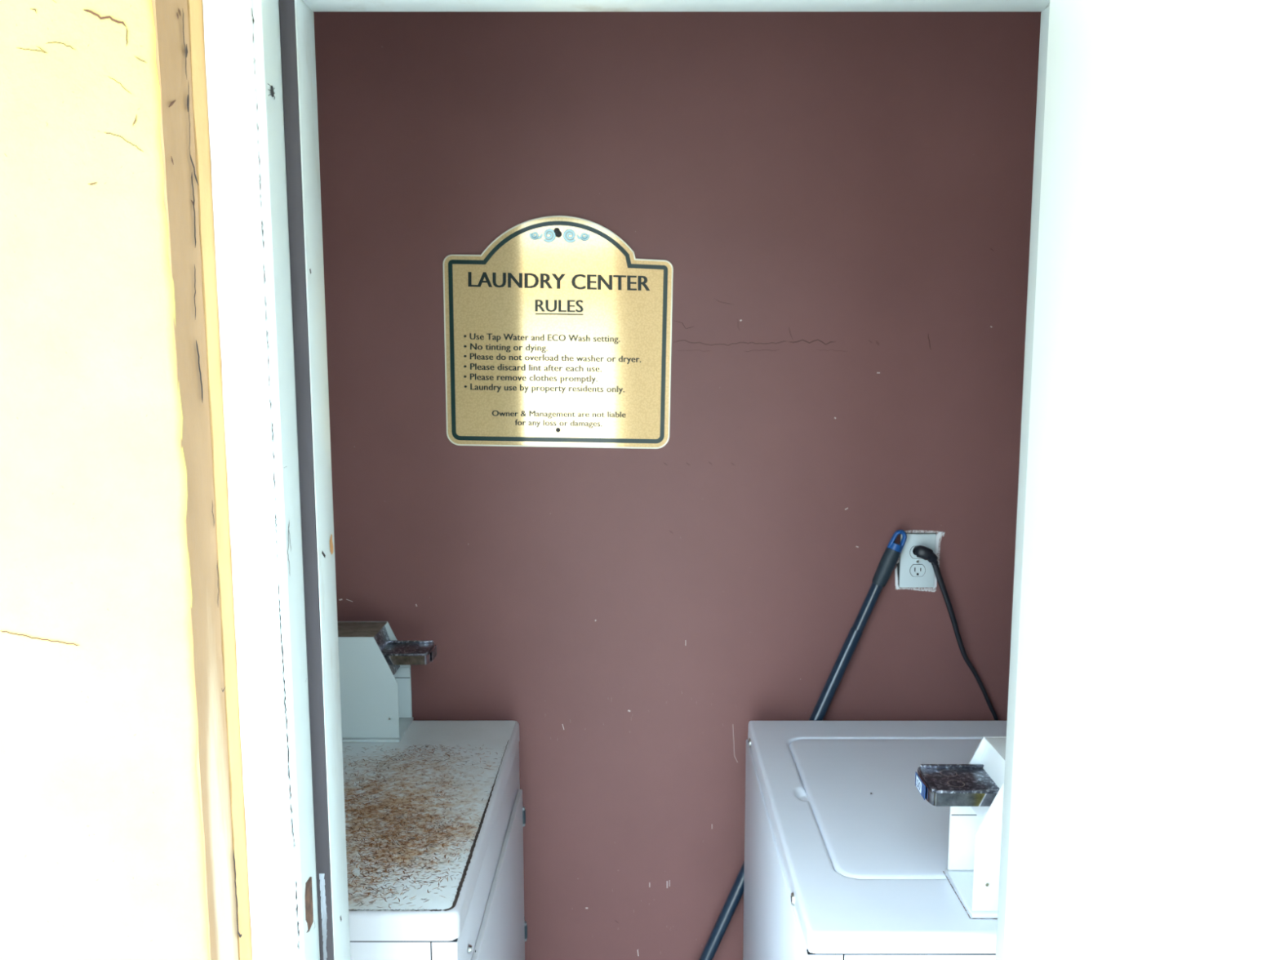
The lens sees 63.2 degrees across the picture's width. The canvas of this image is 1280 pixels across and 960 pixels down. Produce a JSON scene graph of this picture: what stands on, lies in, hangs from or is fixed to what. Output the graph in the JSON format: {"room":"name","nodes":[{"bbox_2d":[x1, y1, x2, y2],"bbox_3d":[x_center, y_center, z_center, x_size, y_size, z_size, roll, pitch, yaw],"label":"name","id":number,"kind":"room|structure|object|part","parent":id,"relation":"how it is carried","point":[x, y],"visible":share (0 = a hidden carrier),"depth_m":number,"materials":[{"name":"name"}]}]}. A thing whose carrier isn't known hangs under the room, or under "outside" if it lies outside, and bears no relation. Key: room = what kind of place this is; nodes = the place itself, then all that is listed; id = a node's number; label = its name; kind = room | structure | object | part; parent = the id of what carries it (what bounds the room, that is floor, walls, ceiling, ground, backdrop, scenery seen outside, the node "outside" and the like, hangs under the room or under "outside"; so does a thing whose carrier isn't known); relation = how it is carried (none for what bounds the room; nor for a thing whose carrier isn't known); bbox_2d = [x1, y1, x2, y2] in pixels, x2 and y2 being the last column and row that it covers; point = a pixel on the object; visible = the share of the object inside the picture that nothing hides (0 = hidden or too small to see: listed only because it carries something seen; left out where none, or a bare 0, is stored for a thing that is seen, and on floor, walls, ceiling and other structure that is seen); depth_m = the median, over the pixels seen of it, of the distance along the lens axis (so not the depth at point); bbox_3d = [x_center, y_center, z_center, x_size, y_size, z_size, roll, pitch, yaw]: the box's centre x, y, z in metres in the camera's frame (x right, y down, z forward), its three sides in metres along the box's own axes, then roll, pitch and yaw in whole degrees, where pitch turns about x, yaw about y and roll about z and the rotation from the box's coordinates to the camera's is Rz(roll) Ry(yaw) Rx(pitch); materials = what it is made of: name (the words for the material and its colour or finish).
{"room":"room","nodes":[
{"label":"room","id":0,"kind":"room"},
{"bbox_2d":[0,0,208,959],"bbox_3d":[0.000,0.264,1.095,6.400,2.650,0.214,0,8,0],"label":"wall","id":1,"kind":"structure","parent":0,"point":[102,853],"depth_m":0.96,"materials":[{"name":"yellow paint"}]},
{"bbox_2d":[151,0,252,959],"bbox_3d":[-0.424,0.257,1.038,0.019,2.620,0.091,1,8,6],"label":"trim","id":2,"kind":"structure","parent":1,"relation":"attached to","point":[179,24],"depth_m":1.00,"materials":[{"name":"beige paint"}]},
{"bbox_3d":[-0.421,0.253,1.068,0.013,2.620,0.023,2,8,17],"label":"edge moulding","id":3,"kind":"part","parent":2,"relation":"part of","materials":[{"name":"paint"}]},
{"bbox_2d":[202,0,1049,959],"bbox_3d":[0.039,0.472,1.164,0.927,2.160,0.131,0,8,0],"label":"trim","id":4,"kind":"structure","parent":1,"relation":"attached to","point":[264,149],"depth_m":1.07,"materials":[{"name":"white paint"}]},
{"bbox_3d":[-0.392,0.479,1.111,0.042,2.160,0.017,0,7,0],"label":"casing","id":5,"kind":"part","parent":4,"relation":"part of","materials":[{"name":"white paint"}]},
{"bbox_2d":[1003,0,1279,959],"bbox_3d":[0.378,0.565,0.723,0.139,2.028,0.810,0,8,0],"label":"door","id":6,"kind":"structure","parent":1,"relation":"in","point":[1144,813],"depth_m":0.80,"materials":[{"name":"white paint"}]},
{"bbox_2d":[267,83,275,99],"bbox_3d":[-0.361,-0.381,1.020,0.003,0.012,0.017,0,8,0],"label":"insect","id":7,"kind":"object","parent":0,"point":[273,92],"visible":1,"depth_m":1.02,"materials":[{"name":"black"}]},
{"bbox_2d":[313,11,1041,959],"bbox_3d":[0.070,0.120,2.194,2.380,2.650,0.120,0,8,0],"label":"wall","id":8,"kind":"structure","parent":0,"point":[838,204],"depth_m":2.10,"materials":[{"name":"red paint"}]},
{"bbox_2d":[442,215,673,448],"bbox_3d":[-0.163,-0.291,2.075,0.457,0.460,0.009,0,8,0],"label":"wall sign","id":9,"kind":"object","parent":8,"relation":"attached to","point":[556,335],"visible":1,"depth_m":2.08,"materials":[{"name":"gold metal"}]},
{"bbox_2d":[894,529,944,591],"bbox_3d":[0.575,0.168,2.135,0.100,0.130,0.010,0,8,0],"label":"wall outlet","id":10,"kind":"object","parent":8,"relation":"attached to","point":[912,572],"visible":0.8,"depth_m":2.13,"materials":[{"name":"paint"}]},
{"bbox_2d":[910,546,920,558],"bbox_3d":[0.569,0.148,2.129,0.030,0.025,0.001,0,8,0],"label":"receptacle","id":11,"kind":"object","parent":10,"relation":"attached to","point":[912,556],"depth_m":2.13,"materials":[{"name":"white plastic"}]},
{"bbox_3d":[0.569,0.166,2.136,0.071,0.112,0.006,0,7,0],"label":"plate","id":12,"kind":"part","parent":10,"relation":"part of","materials":[{"name":"white plastic"}]},
{"bbox_2d":[910,564,924,576],"bbox_3d":[0.570,0.186,2.134,0.030,0.025,0.001,0,8,0],"label":"receptacle","id":13,"kind":"object","parent":10,"relation":"attached to","point":[915,570],"depth_m":2.13,"materials":[{"name":"white plastic"}]},
{"bbox_2d":[912,545,999,720],"bbox_3d":[0.672,0.533,2.161,0.235,0.810,0.035,0,8,0],"label":"power cord","id":14,"kind":"object","parent":10,"relation":"attached to","point":[924,553],"visible":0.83,"depth_m":2.12,"materials":[{"name":"black rubber"}]},
{"bbox_3d":[0.690,0.550,2.165,0.199,0.777,0.020,0,7,0],"label":"cord","id":15,"kind":"part","parent":14,"relation":"part of","materials":[{"name":"black rubber"}]},
{"bbox_3d":[0.070,1.523,1.764,2.380,0.120,1.100,0,7,0],"label":"floor","id":16,"kind":"structure","parent":0,"visible":0},
{"bbox_2d":[342,720,527,959],"bbox_3d":[-0.604,0.991,1.821,0.754,0.919,0.730,0,8,0],"label":"dryer","id":17,"kind":"object","parent":16,"relation":"on","point":[435,816],"visible":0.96,"depth_m":1.69,"materials":[{"name":"white metal"}]},
{"bbox_2d":[337,621,436,742],"bbox_3d":[-0.529,0.394,2.048,0.250,0.206,0.123,0,8,0],"label":"box","id":18,"kind":"object","parent":17,"relation":"on","point":[375,682],"visible":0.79,"depth_m":2.00,"materials":[{"name":"white metal"}]},
{"bbox_3d":[-0.581,0.293,2.036,0.146,0.002,0.109,0,7,0],"label":"plate","id":19,"kind":"part","parent":18,"relation":"part of","materials":[{"name":"silver metal"}]},
{"bbox_3d":[-0.559,0.398,1.994,0.190,0.200,0.002,0,7,0],"label":"plate","id":20,"kind":"part","parent":18,"relation":"part of","materials":[{"name":"white metal"}]},
{"bbox_3d":[-0.559,0.384,2.103,0.190,0.200,0.002,0,7,0],"label":"plate","id":21,"kind":"part","parent":18,"relation":"part of","materials":[{"name":"white metal"}]},
{"bbox_3d":[-0.558,0.494,2.061,0.192,0.005,0.123,0,8,0],"label":"plate","id":22,"kind":"part","parent":18,"relation":"part of","materials":[{"name":"white metal"}]},
{"bbox_3d":[-0.500,0.340,2.041,0.033,0.088,0.106,0,7,0],"label":"slant panel","id":23,"kind":"part","parent":18,"relation":"part of","materials":[{"name":"metal"}]},
{"bbox_3d":[-0.489,0.336,2.001,0.150,0.004,0.004,0,7,0],"label":"slide rail","id":24,"kind":"part","parent":18,"relation":"part of","materials":[{"name":"metal"}]},
{"bbox_3d":[-0.489,0.324,2.080,0.150,0.006,0.005,0,7,0],"label":"slide rail","id":25,"kind":"part","parent":18,"relation":"part of","materials":[{"name":"metal"}]},
{"bbox_3d":[-0.243,0.958,1.825,0.010,0.585,0.644,0,7,0],"label":"door panel","id":26,"kind":"part","parent":17,"relation":"part of","materials":[{"name":"white metal"}]},
{"bbox_2d":[698,529,906,959],"bbox_3d":[0.258,0.745,2.184,0.565,1.299,0.032,0,8,-1],"label":"pole","id":27,"kind":"object","parent":16,"relation":"on","point":[890,557],"visible":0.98,"depth_m":2.13,"materials":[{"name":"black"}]},
{"bbox_2d":[742,720,1007,959],"bbox_3d":[0.598,0.995,1.798,0.764,0.919,0.777,0,8,0],"label":"washer","id":28,"kind":"object","parent":16,"relation":"on","point":[846,858],"visible":0.44,"depth_m":1.66,"materials":[{"name":"white metal"}]},
{"bbox_3d":[0.241,1.030,1.413,0.048,0.828,0.003,0,7,0],"label":"panel","id":29,"kind":"part","parent":28,"relation":"part of","materials":[{"name":"white metal"}]},
{"bbox_3d":[0.571,0.541,1.761,0.570,0.009,0.533,0,7,0],"label":"lid","id":30,"kind":"part","parent":28,"relation":"part of","materials":[{"name":"white metal"}]},
{"bbox_3d":[0.624,1.030,1.413,0.713,0.828,0.004,0,8,0],"label":"panel","id":31,"kind":"part","parent":28,"relation":"part of","materials":[{"name":"white metal"}]},
{"bbox_2d":[915,736,1006,917],"bbox_3d":[0.510,0.475,1.437,0.251,0.206,0.123,0,8,0],"label":"box","id":32,"kind":"object","parent":28,"relation":"on","point":[973,792],"visible":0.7,"depth_m":1.42,"materials":[{"name":"white metal"}]},
{"bbox_3d":[0.470,0.405,1.468,0.150,0.006,0.005,0,7,0],"label":"slide rail","id":33,"kind":"part","parent":32,"relation":"part of","materials":[{"name":"metal"}]},
{"bbox_3d":[0.470,0.416,1.390,0.150,0.004,0.004,0,7,0],"label":"slide rail","id":34,"kind":"part","parent":32,"relation":"part of","materials":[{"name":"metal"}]},
{"bbox_3d":[0.539,0.574,1.450,0.192,0.005,0.123,0,8,0],"label":"plate","id":35,"kind":"part","parent":32,"relation":"part of","materials":[{"name":"white metal"}]},
{"bbox_3d":[0.540,0.464,1.492,0.190,0.200,0.002,0,7,0],"label":"plate","id":36,"kind":"part","parent":32,"relation":"part of","materials":[{"name":"white metal"}]},
{"bbox_3d":[0.482,0.420,1.430,0.033,0.088,0.106,0,7,0],"label":"slant panel","id":37,"kind":"part","parent":32,"relation":"part of","materials":[{"name":"white metal"}]},
{"bbox_3d":[0.540,0.479,1.382,0.190,0.200,0.002,0,7,0],"label":"plate","id":38,"kind":"part","parent":32,"relation":"part of","materials":[{"name":"white metal"}]},
{"bbox_3d":[0.562,0.374,1.425,0.146,0.002,0.109,0,7,0],"label":"plate","id":39,"kind":"part","parent":32,"relation":"part of","materials":[{"name":"white metal"}]}
]}

